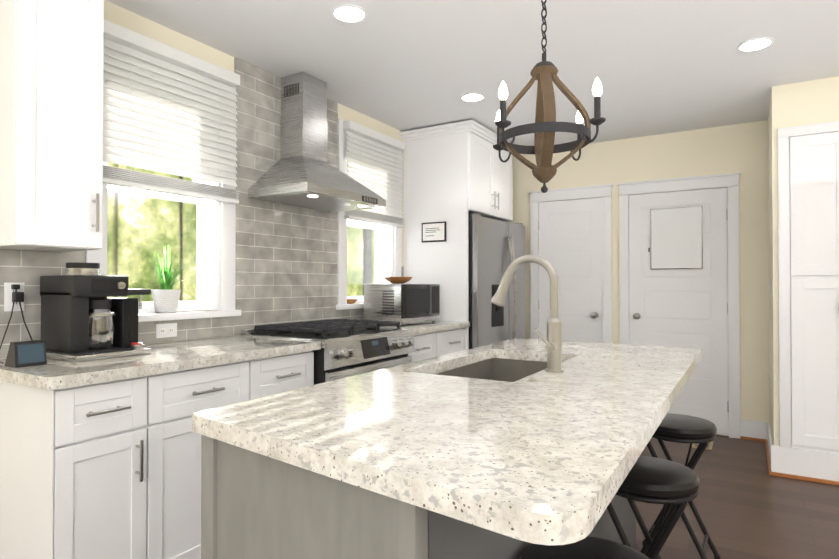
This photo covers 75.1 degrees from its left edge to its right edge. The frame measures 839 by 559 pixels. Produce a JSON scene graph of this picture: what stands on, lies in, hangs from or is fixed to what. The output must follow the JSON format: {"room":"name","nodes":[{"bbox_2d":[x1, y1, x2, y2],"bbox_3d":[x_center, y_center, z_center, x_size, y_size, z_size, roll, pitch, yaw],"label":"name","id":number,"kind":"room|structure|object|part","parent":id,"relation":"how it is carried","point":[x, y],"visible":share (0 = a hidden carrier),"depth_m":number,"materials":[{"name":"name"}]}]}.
{"room":"kitchen","nodes":[
{"label":"kitchen","id":0,"kind":"room"},
{"bbox_2d":[3,0,838,444],"bbox_3d":[0.544,-0.023,1.063,5.300,2.555,8.310,0,-1,31],"label":"wall","id":1,"kind":"structure","parent":0,"point":[749,152],"depth_m":4.40,"materials":[{"name":"beige paint"}]},
{"bbox_2d":[0,0,103,251],"bbox_3d":[-1.460,-0.694,2.126,0.373,1.145,0.405,0,-1,31],"label":"upper cabinet","id":2,"kind":"object","parent":1,"relation":"attached to","point":[51,125],"visible":1,"depth_m":2.03,"materials":[{"name":"white paint"}]},
{"bbox_2d":[85,38,240,321],"bbox_3d":[-1.347,-0.482,2.823,0.248,1.375,0.860,0,-1,31],"label":"window","id":3,"kind":"structure","parent":1,"relation":"in","point":[224,305],"depth_m":3.06,"materials":[{"name":"white paint"}]},
{"bbox_3d":[-1.397,-0.448,2.853,0.070,1.238,0.616,0,-1,31],"label":"window sash","id":4,"kind":"part","parent":3,"relation":"part of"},
{"bbox_2d":[103,19,239,203],"bbox_3d":[-1.233,-0.793,2.756,0.060,0.725,0.767,0,-1,31],"label":"window blind","id":5,"kind":"object","parent":3,"relation":"attached to","point":[151,127],"visible":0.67,"depth_m":2.70,"materials":[{"name":"white plastic"}]},
{"bbox_2d":[149,246,203,312],"bbox_3d":[-1.200,-0.008,2.773,0.330,0.354,0.316,0,-1,31],"label":"potted plant","id":6,"kind":"object","parent":3,"relation":"on","point":[166,296],"visible":0.98,"depth_m":2.76,"materials":[{"name":"green plant"}]},
{"bbox_3d":[-1.298,0.111,2.794,0.140,0.118,0.140,0,-1,31],"label":"plant pot","id":7,"kind":"part","parent":6,"relation":"part of","materials":[{"name":"ceramic"}]},
{"bbox_2d":[0,57,403,358],"bbox_3d":[-0.919,-0.477,3.372,0.010,1.601,3.025,0,-1,31],"label":"tiled wall","id":8,"kind":"structure","parent":1,"relation":"attached to","point":[286,263],"depth_m":3.29,"materials":[{"name":"grey tile"}]},
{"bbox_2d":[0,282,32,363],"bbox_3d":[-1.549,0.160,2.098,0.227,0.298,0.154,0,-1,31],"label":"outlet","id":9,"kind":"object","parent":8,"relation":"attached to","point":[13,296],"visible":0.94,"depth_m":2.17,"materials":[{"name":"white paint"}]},
{"bbox_2d":[156,323,176,337],"bbox_3d":[-1.278,0.258,2.758,0.007,0.070,0.115,0,-1,31],"label":"outlet","id":10,"kind":"object","parent":8,"relation":"attached to","point":[166,330],"visible":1,"depth_m":2.75,"materials":[{"name":"white paint"}]},
{"bbox_2d":[248,72,385,211],"bbox_3d":[-0.615,-0.875,3.413,0.472,0.801,0.750,0,-1,31],"label":"range hood","id":11,"kind":"object","parent":8,"relation":"attached to","point":[302,172],"visible":1,"depth_m":3.37,"materials":[{"name":"silver metal"}]},
{"bbox_2d":[336,118,400,309],"bbox_3d":[-0.447,-0.468,4.313,0.248,1.375,0.860,0,-1,31],"label":"window","id":12,"kind":"structure","parent":1,"relation":"in","point":[391,251],"depth_m":4.30,"materials":[{"name":"white paint"}]},
{"bbox_2d":[347,299,356,303],"bbox_3d":[-0.521,0.166,4.095,0.110,0.032,0.109,0,-1,31],"label":"bowl","id":13,"kind":"object","parent":12,"relation":"on","point":[350,301],"visible":0.85,"depth_m":4.07,"materials":[{"name":"brown wood"}]},
{"bbox_3d":[-0.497,-0.434,4.343,0.070,1.238,0.616,0,-1,31],"label":"window sash","id":14,"kind":"part","parent":12,"relation":"part of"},
{"bbox_2d":[343,120,404,227],"bbox_3d":[-0.335,-0.789,4.242,0.060,0.705,0.740,0,-1,31],"label":"window blind","id":15,"kind":"object","parent":12,"relation":"attached to","point":[381,176],"visible":0.88,"depth_m":4.24,"materials":[{"name":"white plastic"}]},
{"bbox_2d":[400,120,512,349],"bbox_3d":[0.406,0.020,4.911,0.680,2.540,1.083,0,-1,31],"label":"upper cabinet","id":16,"kind":"object","parent":1,"relation":"attached to","point":[455,174],"visible":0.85,"depth_m":4.51,"materials":[{"name":"white paint"}]},
{"bbox_2d":[422,221,445,242],"bbox_3d":[0.118,-0.391,4.502,0.229,0.163,0.018,0,-1,31],"label":"framed piece","id":17,"kind":"object","parent":16,"relation":"attached to","point":[433,231],"visible":1,"depth_m":4.49,"materials":[{"name":"white paper"}]},
{"bbox_2d":[529,184,612,343],"bbox_3d":[1.414,0.215,5.131,0.786,2.153,0.040,0,-1,31],"label":"door frame","id":18,"kind":"structure","parent":1,"relation":"in","point":[604,192],"depth_m":5.05,"materials":[{"name":"white paint"}]},
{"bbox_2d":[538,198,601,342],"bbox_3d":[1.397,0.266,5.111,0.604,2.028,0.090,0,-1,31],"label":"door","id":19,"kind":"structure","parent":18,"relation":"attached to","point":[570,241],"depth_m":5.11,"materials":[{"name":"white paint"}]},
{"bbox_2d":[617,172,739,438],"bbox_3d":[2.195,0.211,4.659,0.952,2.153,0.040,0,-1,31],"label":"door frame","id":20,"kind":"structure","parent":1,"relation":"in","point":[730,181],"depth_m":4.45,"materials":[{"name":"white paint"}]},
{"bbox_2d":[629,188,728,434],"bbox_3d":[2.186,0.261,4.635,0.770,2.028,0.090,0,-1,31],"label":"door","id":21,"kind":"structure","parent":20,"relation":"attached to","point":[686,308],"depth_m":4.60,"materials":[{"name":"white paint"}]},
{"bbox_2d":[648,206,702,269],"bbox_3d":[2.182,-0.351,4.662,0.424,0.528,0.014,0,-1,31],"label":"sign","id":22,"kind":"object","parent":21,"relation":"attached to","point":[675,239],"visible":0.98,"depth_m":4.65,"materials":[{"name":"white metal"}]},
{"bbox_2d":[760,422,771,451],"bbox_3d":[2.529,1.186,3.971,0.056,0.190,0.856,0,-1,31],"label":"baseboard","id":23,"kind":"structure","parent":1,"relation":"attached to","point":[765,432],"depth_m":4.32,"materials":[{"name":"white paint"}]},
{"bbox_2d":[768,280,770,295],"bbox_3d":[2.556,0.064,3.983,0.012,0.115,0.070,0,-1,31],"label":"switch plate","id":24,"kind":"object","parent":1,"relation":"attached to","point":[769,288],"visible":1,"depth_m":3.98,"materials":[{"name":"white paint"}]},
{"bbox_2d":[767,442,838,484],"bbox_3d":[3.247,1.177,3.010,2.222,0.190,0.040,0,-1,31],"label":"baseboard","id":25,"kind":"structure","parent":1,"relation":"attached to","point":[810,465],"depth_m":3.48,"materials":[{"name":"white paint"}]},
{"bbox_2d":[778,121,838,453],"bbox_3d":[2.661,0.048,3.354,0.755,2.075,0.074,0,-1,31],"label":"pantry","id":26,"kind":"object","parent":1,"relation":"attached to","point":[808,223],"visible":1,"depth_m":3.48,"materials":[{"name":"white paint"}]},
{"bbox_2d":[106,0,838,145],"bbox_3d":[0.544,-1.351,1.076,5.300,0.100,8.310,0,-1,31],"label":"ceiling","id":27,"kind":"structure","parent":0,"point":[656,67],"depth_m":3.08,"materials":[{"name":"white paint"}]},
{"bbox_2d":[331,5,366,22],"bbox_3d":[-0.339,-1.280,2.631,0.172,0.010,0.172,0,-1,31],"label":"recessed light","id":28,"kind":"object","parent":27,"relation":"in","point":[349,13],"visible":1,"depth_m":2.62,"materials":[{"name":"white paint"}]},
{"bbox_2d":[460,93,484,101],"bbox_3d":[0.370,-1.269,3.803,0.172,0.010,0.172,0,-1,31],"label":"recessed light","id":29,"kind":"object","parent":27,"relation":"in","point":[471,97],"visible":1,"depth_m":3.80,"materials":[{"name":"white paint"}]},
{"bbox_2d":[493,0,605,192],"bbox_3d":[0.453,-0.802,1.984,0.364,0.975,0.364,0,-1,6],"label":"pendant chandelier","id":30,"kind":"object","parent":27,"relation":"hanging from","point":[544,127],"visible":1,"depth_m":1.95,"materials":[{"name":"wood"}]},
{"bbox_3d":[0.453,-1.057,1.987,0.120,0.464,0.120,0,-1,31],"label":"chain","id":31,"kind":"part","parent":30,"relation":"part of","materials":[{"name":"metal"}]},
{"bbox_2d":[737,37,773,51],"bbox_3d":[1.828,-1.277,2.969,0.172,0.010,0.172,0,-1,31],"label":"recessed light","id":32,"kind":"object","parent":27,"relation":"in","point":[755,44],"visible":1,"depth_m":2.96,"materials":[{"name":"white paint"}]},
{"bbox_2d":[634,435,838,558],"bbox_3d":[0.544,1.304,1.051,5.300,0.100,8.310,0,-1,31],"label":"floor","id":33,"kind":"structure","parent":0,"point":[747,505],"depth_m":3.00,"materials":[{"name":"brown wood"}]},
{"bbox_2d":[0,351,313,558],"bbox_3d":[-1.107,0.812,2.443,0.634,0.909,1.246,0,-1,31],"label":"base cabinet","id":34,"kind":"object","parent":33,"relation":"on","point":[108,470],"visible":0.52,"depth_m":1.95,"materials":[{"name":"white paint"}]},
{"bbox_2d":[0,336,320,389],"bbox_3d":[-1.113,0.337,2.434,0.638,0.040,1.279,0,-1,31],"label":"countertop","id":35,"kind":"structure","parent":34,"relation":"on","point":[53,374],"depth_m":2.14,"materials":[{"name":"white stone"}]},
{"bbox_2d":[5,340,46,367],"bbox_3d":[-1.434,0.268,1.987,0.086,0.088,0.100,0,-1,31],"label":"smart display","id":36,"kind":"object","parent":35,"relation":"on","point":[25,353],"visible":1,"depth_m":1.96,"materials":[{"name":"black plastic"}]},
{"bbox_2d":[40,262,150,361],"bbox_3d":[-1.348,0.124,2.281,0.300,0.382,0.316,0,-1,31],"label":"coffee maker","id":37,"kind":"object","parent":35,"relation":"on","point":[84,317],"visible":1,"depth_m":2.18,"materials":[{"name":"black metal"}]},
{"bbox_2d":[241,319,414,384],"bbox_3d":[-0.509,0.754,3.294,0.723,0.981,0.814,0,-1,31],"label":"range","id":38,"kind":"object","parent":33,"relation":"on","point":[351,347],"visible":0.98,"depth_m":3.08,"materials":[{"name":"silver metal"}]},
{"bbox_2d":[201,463,635,558],"bbox_3d":[0.259,0.807,1.911,0.600,0.909,2.022,0,-1,31],"label":"kitchen island","id":39,"kind":"object","parent":33,"relation":"on","point":[244,516],"depth_m":1.09,"materials":[{"name":"grey paint"}]},
{"bbox_2d":[192,339,701,546],"bbox_3d":[0.360,0.331,1.828,0.910,0.040,2.146,0,-1,31],"label":"island countertop","id":40,"kind":"structure","parent":39,"relation":"on","point":[541,457],"depth_m":1.11,"materials":[{"name":"beige stone"}]},
{"bbox_2d":[432,355,543,378],"bbox_3d":[0.308,0.455,2.066,0.419,0.228,0.774,0,-1,31],"label":"sink","id":41,"kind":"object","parent":40,"relation":"in","point":[488,366],"depth_m":2.42,"materials":[{"name":"grey metal"}]},
{"bbox_2d":[491,255,567,370],"bbox_3d":[0.348,0.112,1.862,0.260,0.398,0.154,0,-1,31],"label":"faucet","id":42,"kind":"object","parent":40,"relation":"on","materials":[{"name":"metal"}]},
{"bbox_2d":[408,328,464,361],"bbox_3d":[-0.114,0.828,4.088,0.634,0.909,0.945,0,-1,31],"label":"base cabinet","id":43,"kind":"object","parent":33,"relation":"on","point":[433,344],"visible":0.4,"depth_m":3.96,"materials":[{"name":"white paint"}]},
{"bbox_2d":[380,320,469,334],"bbox_3d":[-0.112,0.352,4.091,0.638,0.040,0.947,0,-1,31],"label":"countertop","id":44,"kind":"structure","parent":43,"relation":"on","point":[425,327],"depth_m":3.92,"materials":[{"name":"white stone"}]},
{"bbox_2d":[364,284,439,326],"bbox_3d":[-0.123,0.182,4.098,0.338,0.300,0.541,0,-1,31],"label":"microwave","id":45,"kind":"object","parent":44,"relation":"on","point":[403,304],"visible":0.94,"depth_m":3.90,"materials":[{"name":"silver metal"}]},
{"bbox_2d":[383,277,411,283],"bbox_3d":[-0.161,0.006,4.054,0.224,0.050,0.224,0,-1,31],"label":"bowl","id":46,"kind":"object","parent":45,"relation":"on","point":[397,280],"visible":1,"depth_m":3.98,"materials":[{"name":"brown wood"}]},
{"bbox_2d":[468,213,524,348],"bbox_3d":[0.500,0.381,4.875,0.703,1.817,0.915,0,-1,35],"label":"fridge","id":47,"kind":"object","parent":33,"relation":"on","point":[496,248],"visible":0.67,"depth_m":4.57,"materials":[{"name":"silver metal"}]},
{"bbox_2d":[519,536,649,558],"bbox_3d":[0.373,0.937,1.187,0.325,0.637,0.314,0,-1,31],"label":"stool","id":48,"kind":"object","parent":33,"relation":"on","point":[588,547],"visible":0.83,"depth_m":1.25,"materials":[{"name":"black leather"}]},
{"bbox_2d":[607,456,699,558],"bbox_3d":[0.757,0.943,1.814,0.325,0.637,0.314,0,-1,31],"label":"stool","id":49,"kind":"object","parent":33,"relation":"on","point":[654,480],"visible":0.71,"depth_m":1.71,"materials":[{"name":"black leather"}]},
{"bbox_2d":[640,413,719,558],"bbox_3d":[1.161,0.949,2.452,0.325,0.637,0.314,0,-1,31],"label":"stool","id":50,"kind":"object","parent":33,"relation":"on","point":[681,428],"visible":0.65,"depth_m":2.37,"materials":[{"name":"black leather"}]},
{"bbox_2d":[692,441,713,450],"bbox_3d":[2.198,1.280,4.235,0.140,0.006,0.270,0,-1,31],"label":"floor vent","id":51,"kind":"object","parent":33,"relation":"in","point":[708,447],"visible":0.42,"depth_m":4.19,"materials":[{"name":"gold metal"}]},
{"label":"outside","id":52,"kind":"structure","parent":0,"visible":0},
{"bbox_2d":[107,72,373,301],"bbox_3d":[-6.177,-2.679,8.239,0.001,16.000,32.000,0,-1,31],"label":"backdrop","id":53,"kind":"structure","parent":52,"point":[140,220],"depth_m":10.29,"materials":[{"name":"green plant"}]}
]}

